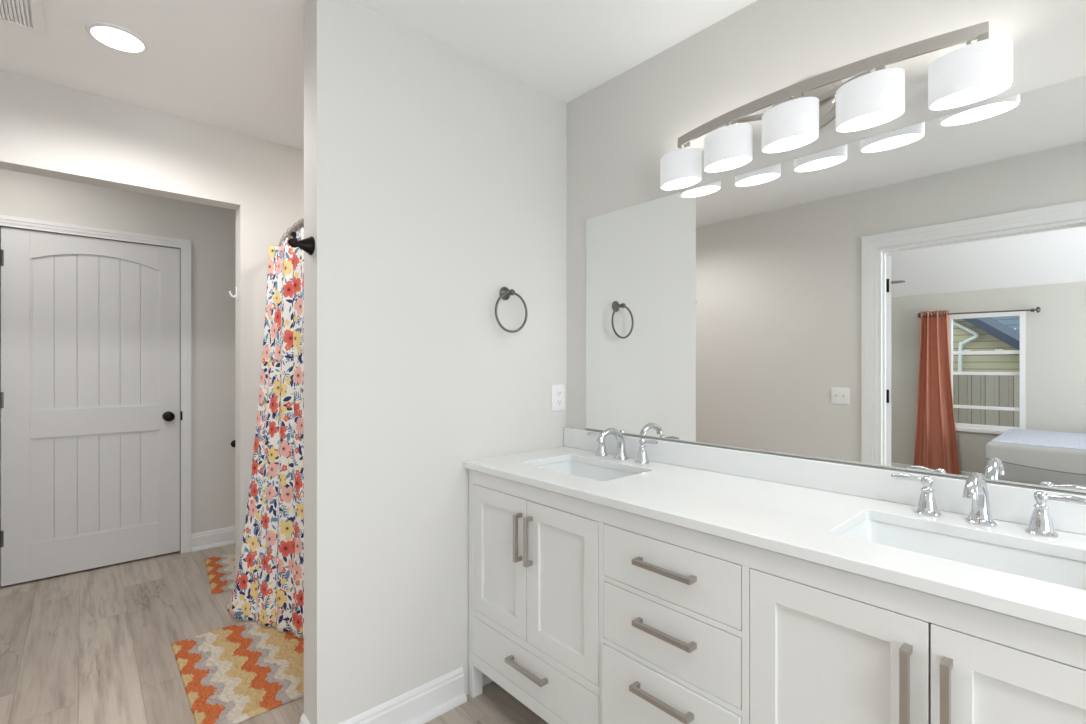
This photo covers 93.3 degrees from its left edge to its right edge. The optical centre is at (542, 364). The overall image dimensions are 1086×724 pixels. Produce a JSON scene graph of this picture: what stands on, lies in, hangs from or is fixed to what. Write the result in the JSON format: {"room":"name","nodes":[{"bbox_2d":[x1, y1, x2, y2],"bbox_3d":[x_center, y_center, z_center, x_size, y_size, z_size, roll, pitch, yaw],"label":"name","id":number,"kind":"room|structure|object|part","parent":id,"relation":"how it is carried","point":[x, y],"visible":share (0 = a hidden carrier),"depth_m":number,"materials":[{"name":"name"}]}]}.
{"room":"bathroom","nodes":[
{"label":"bathroom","id":0,"kind":"room"},
{"bbox_2d":[0,169,234,586],"bbox_3d":[-2.481,0.041,3.455,2.323,2.440,0.120,0,0,-42],"label":"wall","id":1,"kind":"structure","parent":0,"point":[210,230],"depth_m":3.49,"materials":[{"name":"beige paint"}]},
{"bbox_2d":[0,227,179,586],"bbox_3d":[-2.732,0.238,3.136,0.838,2.022,0.111,0,0,-42],"label":"door","id":2,"kind":"structure","parent":1,"relation":"in","point":[90,392],"depth_m":3.12,"materials":[{"name":"white paint"}]},
{"bbox_3d":[-2.454,0.343,3.359,0.064,0.064,0.071,0,0,-42],"label":"knob","id":3,"kind":"part","parent":2,"relation":"part of","materials":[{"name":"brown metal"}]},
{"bbox_2d":[0,215,190,552],"bbox_3d":[-2.727,0.213,3.140,0.948,2.096,0.019,0,0,-42],"label":"trim","id":4,"kind":"structure","parent":1,"relation":"attached to","point":[184,245],"depth_m":3.42,"materials":[{"name":"white paint"}]},
{"bbox_2d":[191,526,234,551],"bbox_3d":[-2.154,1.203,3.646,0.580,0.116,0.033,0,0,-42],"label":"baseboard","id":5,"kind":"structure","parent":1,"relation":"attached to","point":[214,538],"depth_m":3.53,"materials":[{"name":"white paint"}]},
{"bbox_2d":[0,70,303,580],"bbox_3d":[-1.684,0.041,2.568,2.323,2.440,0.115,0,0,-42],"label":"wall","id":6,"kind":"structure","parent":0,"point":[47,129],"depth_m":2.47,"materials":[{"name":"beige paint"}]},
{"bbox_2d":[229,287,236,298],"bbox_3d":[-1.609,-0.372,2.658,0.038,0.065,0.016,0,0,-42],"label":"hook","id":7,"kind":"object","parent":6,"relation":"attached to","point":[230,293],"visible":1,"depth_m":2.66,"materials":[{"name":"white plastic"}]},
{"bbox_2d":[280,220,303,245],"bbox_3d":[-1.019,-0.611,2.281,0.136,0.064,1.200,0,0,-42],"label":"shower rod","id":8,"kind":"object","parent":6,"relation":"attached to","point":[301,223],"visible":0.14,"depth_m":2.28,"materials":[{"name":"grey metal"}]},
{"bbox_2d":[227,218,303,638],"bbox_3d":[-1.031,0.301,2.289,1.180,1.868,0.256,0,0,37],"label":"shower curtain","id":9,"kind":"object","parent":8,"relation":"hanging from","point":[268,589],"visible":0.48,"depth_m":2.41,"materials":[{"name":"fabric"}]},
{"bbox_2d":[0,543,548,723],"bbox_3d":[-1.645,1.291,0.214,5.650,0.060,6.059,0,0,-42],"label":"floor","id":10,"kind":"structure","parent":0,"point":[89,646],"depth_m":2.27,"materials":[{"name":"beige wood"}]},
{"bbox_2d":[205,553,234,594],"bbox_3d":[-1.810,1.250,3.187,0.464,0.018,0.624,0,0,-36],"label":"bath rug","id":11,"kind":"object","parent":10,"relation":"on","point":[220,569],"visible":0.32,"depth_m":3.07,"materials":[{"name":"multicoloured fabric"}]},
{"bbox_2d":[171,620,303,723],"bbox_3d":[-1.225,1.250,2.179,0.504,0.019,0.779,0,0,-42],"label":"bath rug","id":12,"kind":"object","parent":10,"relation":"on","point":[234,674],"visible":0.84,"depth_m":2.09,"materials":[{"name":"multicoloured fabric"}]},
{"bbox_2d":[469,469,1085,723],"bbox_3d":[0.495,0.827,1.449,0.560,0.868,1.796,0,0,-42],"label":"vanity cabinet","id":13,"kind":"object","parent":10,"relation":"on","point":[582,611],"visible":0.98,"depth_m":1.20,"materials":[{"name":"white paint"}]},
{"bbox_3d":[-0.152,0.685,1.823,0.020,0.468,0.311,0,0,-42],"label":"door","id":14,"kind":"part","parent":13,"relation":"part of","materials":[{"name":"white paint"}]},
{"bbox_3d":[-0.085,0.578,1.710,0.032,0.158,0.013,0,0,-42],"label":"handle","id":15,"kind":"part","parent":13,"relation":"part of","materials":[{"name":"silver metal"}]},
{"bbox_3d":[-0.057,1.003,1.679,0.032,0.013,0.185,0,0,-42],"label":"handle","id":16,"kind":"part","parent":13,"relation":"part of","materials":[{"name":"silver metal"}]},
{"bbox_3d":[-0.049,0.578,1.670,0.032,0.158,0.013,0,0,-42],"label":"handle","id":17,"kind":"part","parent":13,"relation":"part of","materials":[{"name":"silver metal"}]},
{"bbox_3d":[0.103,1.019,1.838,0.420,0.139,0.631,0,0,-42],"label":"drawer","id":18,"kind":"part","parent":13,"relation":"part of","materials":[{"name":"white paint"}]},
{"bbox_3d":[0.059,0.685,1.587,0.020,0.468,0.316,0,0,-42],"label":"door","id":19,"kind":"part","parent":13,"relation":"part of","materials":[{"name":"white paint"}]},
{"bbox_3d":[0.293,0.843,1.280,0.032,0.013,0.172,0,0,-42],"label":"handle","id":20,"kind":"part","parent":13,"relation":"part of","materials":[{"name":"silver metal"}]},
{"bbox_3d":[0.300,0.675,1.282,0.032,0.013,0.172,0,0,-42],"label":"handle","id":21,"kind":"part","parent":13,"relation":"part of","materials":[{"name":"silver metal"}]},
{"bbox_3d":[0.300,0.515,1.282,0.032,0.013,0.172,0,0,-42],"label":"handle","id":22,"kind":"part","parent":13,"relation":"part of","materials":[{"name":"silver metal"}]},
{"bbox_3d":[0.460,0.939,1.435,0.427,0.299,0.407,0,0,-42],"label":"drawer","id":23,"kind":"part","parent":13,"relation":"part of","materials":[{"name":"white paint"}]},
{"bbox_3d":[0.463,0.693,1.438,0.420,0.159,0.407,0,0,-42],"label":"drawer","id":24,"kind":"part","parent":13,"relation":"part of","materials":[{"name":"white paint"}]},
{"bbox_3d":[0.463,0.523,1.438,0.420,0.145,0.407,0,0,-42],"label":"drawer","id":25,"kind":"part","parent":13,"relation":"part of","materials":[{"name":"white paint"}]},
{"bbox_2d":[464,427,1085,635],"bbox_3d":[0.509,0.338,1.454,0.548,0.108,1.814,0,0,-42],"label":"countertop","id":26,"kind":"structure","parent":13,"relation":"on","point":[802,508],"depth_m":1.28,"materials":[{"name":"white stone"}]},
{"bbox_2d":[536,461,635,480],"bbox_3d":[0.148,0.458,1.849,0.318,0.130,0.468,0,0,-42],"label":"sink","id":27,"kind":"object","parent":26,"relation":"in","point":[594,472],"visible":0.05,"depth_m":2.01,"materials":[{"name":"white ceramic"}]},
{"bbox_2d":[587,428,657,463],"bbox_3d":[0.263,0.304,1.952,0.166,0.126,0.350,0,0,-42],"label":"faucet","id":28,"kind":"object","parent":26,"relation":"on","point":[642,458],"visible":1,"depth_m":1.96,"materials":[{"name":"silver metal"}]},
{"bbox_3d":[0.207,0.284,2.091,0.016,0.017,0.069,0,0,-45],"label":"lever","id":29,"kind":"part","parent":28,"relation":"part of","materials":[{"name":"silver metal"}]},
{"bbox_3d":[0.236,0.321,2.064,0.053,0.092,0.053,0,0,-42],"label":"handle","id":30,"kind":"part","parent":28,"relation":"part of","materials":[{"name":"silver metal"}]},
{"bbox_3d":[0.263,0.304,1.952,0.166,0.126,0.057,0,0,-42],"label":"spout","id":31,"kind":"part","parent":28,"relation":"part of","materials":[{"name":"silver metal"}]},
{"bbox_3d":[0.371,0.321,1.913,0.053,0.092,0.053,0,0,-42],"label":"handle","id":32,"kind":"part","parent":28,"relation":"part of","materials":[{"name":"silver metal"}]},
{"bbox_3d":[0.395,0.284,1.881,0.016,0.017,0.069,0,0,-39],"label":"lever","id":33,"kind":"part","parent":28,"relation":"part of","materials":[{"name":"silver metal"}]},
{"bbox_2d":[842,520,1085,589],"bbox_3d":[0.862,0.458,1.055,0.318,0.130,0.468,0,0,-42],"label":"sink","id":34,"kind":"object","parent":26,"relation":"in","point":[1034,565],"visible":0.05,"depth_m":1.14,"materials":[{"name":"white ceramic"}]},
{"bbox_2d":[891,472,1085,537],"bbox_3d":[0.973,0.304,1.150,0.166,0.126,0.350,0,0,-42],"label":"faucet","id":35,"kind":"object","parent":26,"relation":"on","point":[975,488],"visible":1,"depth_m":1.15,"materials":[{"name":"silver metal"}]},
{"bbox_3d":[0.917,0.284,1.289,0.016,0.017,0.069,0,0,-45],"label":"lever","id":36,"kind":"part","parent":35,"relation":"part of","materials":[{"name":"silver metal"}]},
{"bbox_3d":[0.946,0.321,1.262,0.053,0.092,0.053,0,0,-42],"label":"handle","id":37,"kind":"part","parent":35,"relation":"part of","materials":[{"name":"silver metal"}]},
{"bbox_3d":[0.973,0.304,1.150,0.166,0.126,0.057,0,0,-42],"label":"spout","id":38,"kind":"part","parent":35,"relation":"part of","materials":[{"name":"silver metal"}]},
{"bbox_3d":[1.081,0.321,1.111,0.053,0.092,0.053,0,0,-42],"label":"handle","id":39,"kind":"part","parent":35,"relation":"part of","materials":[{"name":"silver metal"}]},
{"bbox_3d":[1.105,0.284,1.079,0.016,0.017,0.069,0,0,-39],"label":"lever","id":40,"kind":"part","parent":35,"relation":"part of","materials":[{"name":"silver metal"}]},
{"bbox_3d":[0.571,0.685,1.018,0.020,0.468,0.321,0,0,-42],"label":"door","id":41,"kind":"part","parent":13,"relation":"part of","materials":[{"name":"white paint"}]},
{"bbox_3d":[0.640,0.578,0.903,0.032,0.158,0.013,0,0,-42],"label":"handle","id":42,"kind":"part","parent":13,"relation":"part of","materials":[{"name":"silver metal"}]},
{"bbox_3d":[0.678,0.578,0.861,0.032,0.158,0.013,0,0,-42],"label":"handle","id":43,"kind":"part","parent":13,"relation":"part of","materials":[{"name":"silver metal"}]},
{"bbox_3d":[0.791,0.685,0.773,0.020,0.468,0.331,0,0,-42],"label":"door","id":44,"kind":"part","parent":13,"relation":"part of","materials":[{"name":"white paint"}]},
{"bbox_2d":[0,0,756,149],"bbox_3d":[-0.494,-1.219,1.248,2.558,0.080,6.059,0,0,-42],"label":"ceiling","id":45,"kind":"structure","parent":0,"point":[237,66],"depth_m":1.89,"materials":[{"name":"paint"}]},
{"bbox_2d":[0,0,45,35],"bbox_3d":[-1.780,-1.173,1.613,0.298,0.012,0.300,0,0,-42],"label":"ceiling vent","id":46,"kind":"object","parent":45,"relation":"in","point":[28,15],"visible":1,"depth_m":1.72,"materials":[{"name":"white plastic"}]},
{"bbox_2d":[0,0,32,26],"bbox_3d":[-1.780,-1.174,1.613,0.240,0.009,0.242,0,0,-42],"label":"grille","id":47,"kind":"object","parent":46,"relation":"attached to","point":[19,13],"depth_m":1.71,"materials":[{"name":"white plastic"}]},
{"bbox_2d":[85,22,148,53],"bbox_3d":[-1.534,-1.174,1.850,0.176,0.010,0.176,0,0,-42],"label":"recessed light","id":48,"kind":"object","parent":45,"relation":"in","point":[113,36],"visible":1,"depth_m":1.83,"materials":[{"name":"white plastic"}]},
{"bbox_2d":[304,0,566,723],"bbox_3d":[-0.340,0.041,1.998,1.085,2.440,0.128,0,0,-42],"label":"wall","id":49,"kind":"structure","parent":0,"point":[435,176],"depth_m":1.80,"materials":[{"name":"beige paint"}]},
{"bbox_2d":[288,231,314,254],"bbox_3d":[-0.759,-0.379,1.599,0.071,0.066,0.059,0,0,-42],"label":"robe hook","id":50,"kind":"object","parent":49,"relation":"attached to","point":[307,245],"visible":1,"depth_m":1.59,"materials":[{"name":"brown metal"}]},
{"bbox_2d":[299,713,310,723],"bbox_3d":[-0.749,1.203,1.630,0.015,0.116,0.128,0,0,-42],"label":"baseboard","id":51,"kind":"structure","parent":49,"relation":"attached to","point":[303,720],"depth_m":1.66,"materials":[{"name":"white paint"}]},
{"bbox_2d":[339,667,466,723],"bbox_3d":[-0.492,1.203,1.752,0.530,0.116,0.033,0,0,-42],"label":"baseboard","id":52,"kind":"structure","parent":49,"relation":"attached to","point":[432,699],"depth_m":1.81,"materials":[{"name":"white paint"}]},
{"bbox_2d":[495,287,527,332],"bbox_3d":[-0.135,-0.220,2.054,0.165,0.188,0.060,0,0,-42],"label":"towel ring","id":53,"kind":"object","parent":49,"relation":"attached to","point":[505,293],"visible":1,"depth_m":2.05,"materials":[{"name":"grey metal"}]},
{"bbox_3d":[-0.125,-0.287,2.042,0.025,0.025,0.028,0,0,-42],"label":"knob","id":54,"kind":"part","parent":53,"relation":"part of","materials":[{"name":"grey metal"}]},
{"bbox_2d":[552,384,564,410],"bbox_3d":[0.071,0.148,2.275,0.080,0.118,0.008,0,0,-42],"label":"electrical outlet","id":55,"kind":"object","parent":49,"relation":"attached to","point":[558,390],"visible":1,"depth_m":2.27,"materials":[{"name":"white plastic"}]},
{"bbox_2d":[556,399,561,405],"bbox_3d":[0.072,0.168,2.273,0.034,0.029,0.003,0,0,-42],"label":"receptacle","id":56,"kind":"object","parent":55,"relation":"attached to","point":[558,401],"depth_m":2.27,"materials":[{"name":"white plastic"}]},
{"bbox_2d":[556,390,561,396],"bbox_3d":[0.072,0.128,2.273,0.034,0.029,0.003,0,0,-42],"label":"receptacle","id":57,"kind":"object","parent":55,"relation":"attached to","point":[558,392],"depth_m":2.27,"materials":[{"name":"white plastic"}]},
{"bbox_2d":[567,0,1085,493],"bbox_3d":[0.412,0.041,2.062,0.120,2.440,6.059,0,0,-42],"label":"wall","id":58,"kind":"structure","parent":0,"point":[619,131],"depth_m":1.67,"materials":[{"name":"beige paint"}]},
{"bbox_2d":[564,427,1085,534],"bbox_3d":[0.706,0.325,1.630,0.020,0.083,1.814,0,0,-42],"label":"backsplash","id":59,"kind":"structure","parent":58,"relation":"attached to","point":[1009,503],"depth_m":1.45,"materials":[{"name":"white stone"}]},
{"bbox_2d":[585,75,1085,494],"bbox_3d":[0.743,-0.172,1.597,0.009,0.910,1.664,0,0,-42],"label":"mirror","id":60,"kind":"object","parent":58,"relation":"attached to","point":[912,298],"visible":1,"depth_m":1.40,"materials":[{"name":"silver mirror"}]},
{"bbox_2d":[660,21,1012,189],"bbox_3d":[0.732,-0.744,1.491,0.165,0.225,0.939,0,0,-42],"label":"vanity light","id":61,"kind":"object","parent":58,"relation":"attached to","point":[980,70],"visible":1,"depth_m":1.36,"materials":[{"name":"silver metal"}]},
{"bbox_3d":[0.481,-0.683,1.792,0.094,0.103,0.156,0,0,-42],"label":"lamp shade","id":62,"kind":"part","parent":61,"relation":"part of","materials":[{"name":"glass"}]},
{"bbox_3d":[0.584,-0.683,1.621,0.094,0.103,0.156,0,0,-42],"label":"lamp shade","id":63,"kind":"part","parent":61,"relation":"part of","materials":[{"name":"glass"}]},
{"bbox_3d":[0.706,-0.683,1.467,0.094,0.103,0.156,0,0,-42],"label":"lamp shade","id":64,"kind":"part","parent":61,"relation":"part of","materials":[{"name":"glass"}]},
{"bbox_3d":[0.746,-0.773,1.503,0.085,0.016,0.420,0,0,-42],"label":"arm","id":65,"kind":"part","parent":61,"relation":"part of","materials":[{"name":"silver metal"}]},
{"bbox_3d":[0.846,-0.683,1.329,0.094,0.103,0.156,0,0,-42],"label":"lamp shade","id":66,"kind":"part","parent":61,"relation":"part of","materials":[{"name":"glass"}]},
{"bbox_3d":[1.005,-0.683,1.209,0.094,0.103,0.156,0,0,-42],"label":"lamp shade","id":67,"kind":"part","parent":61,"relation":"part of","materials":[{"name":"glass"}]}
]}

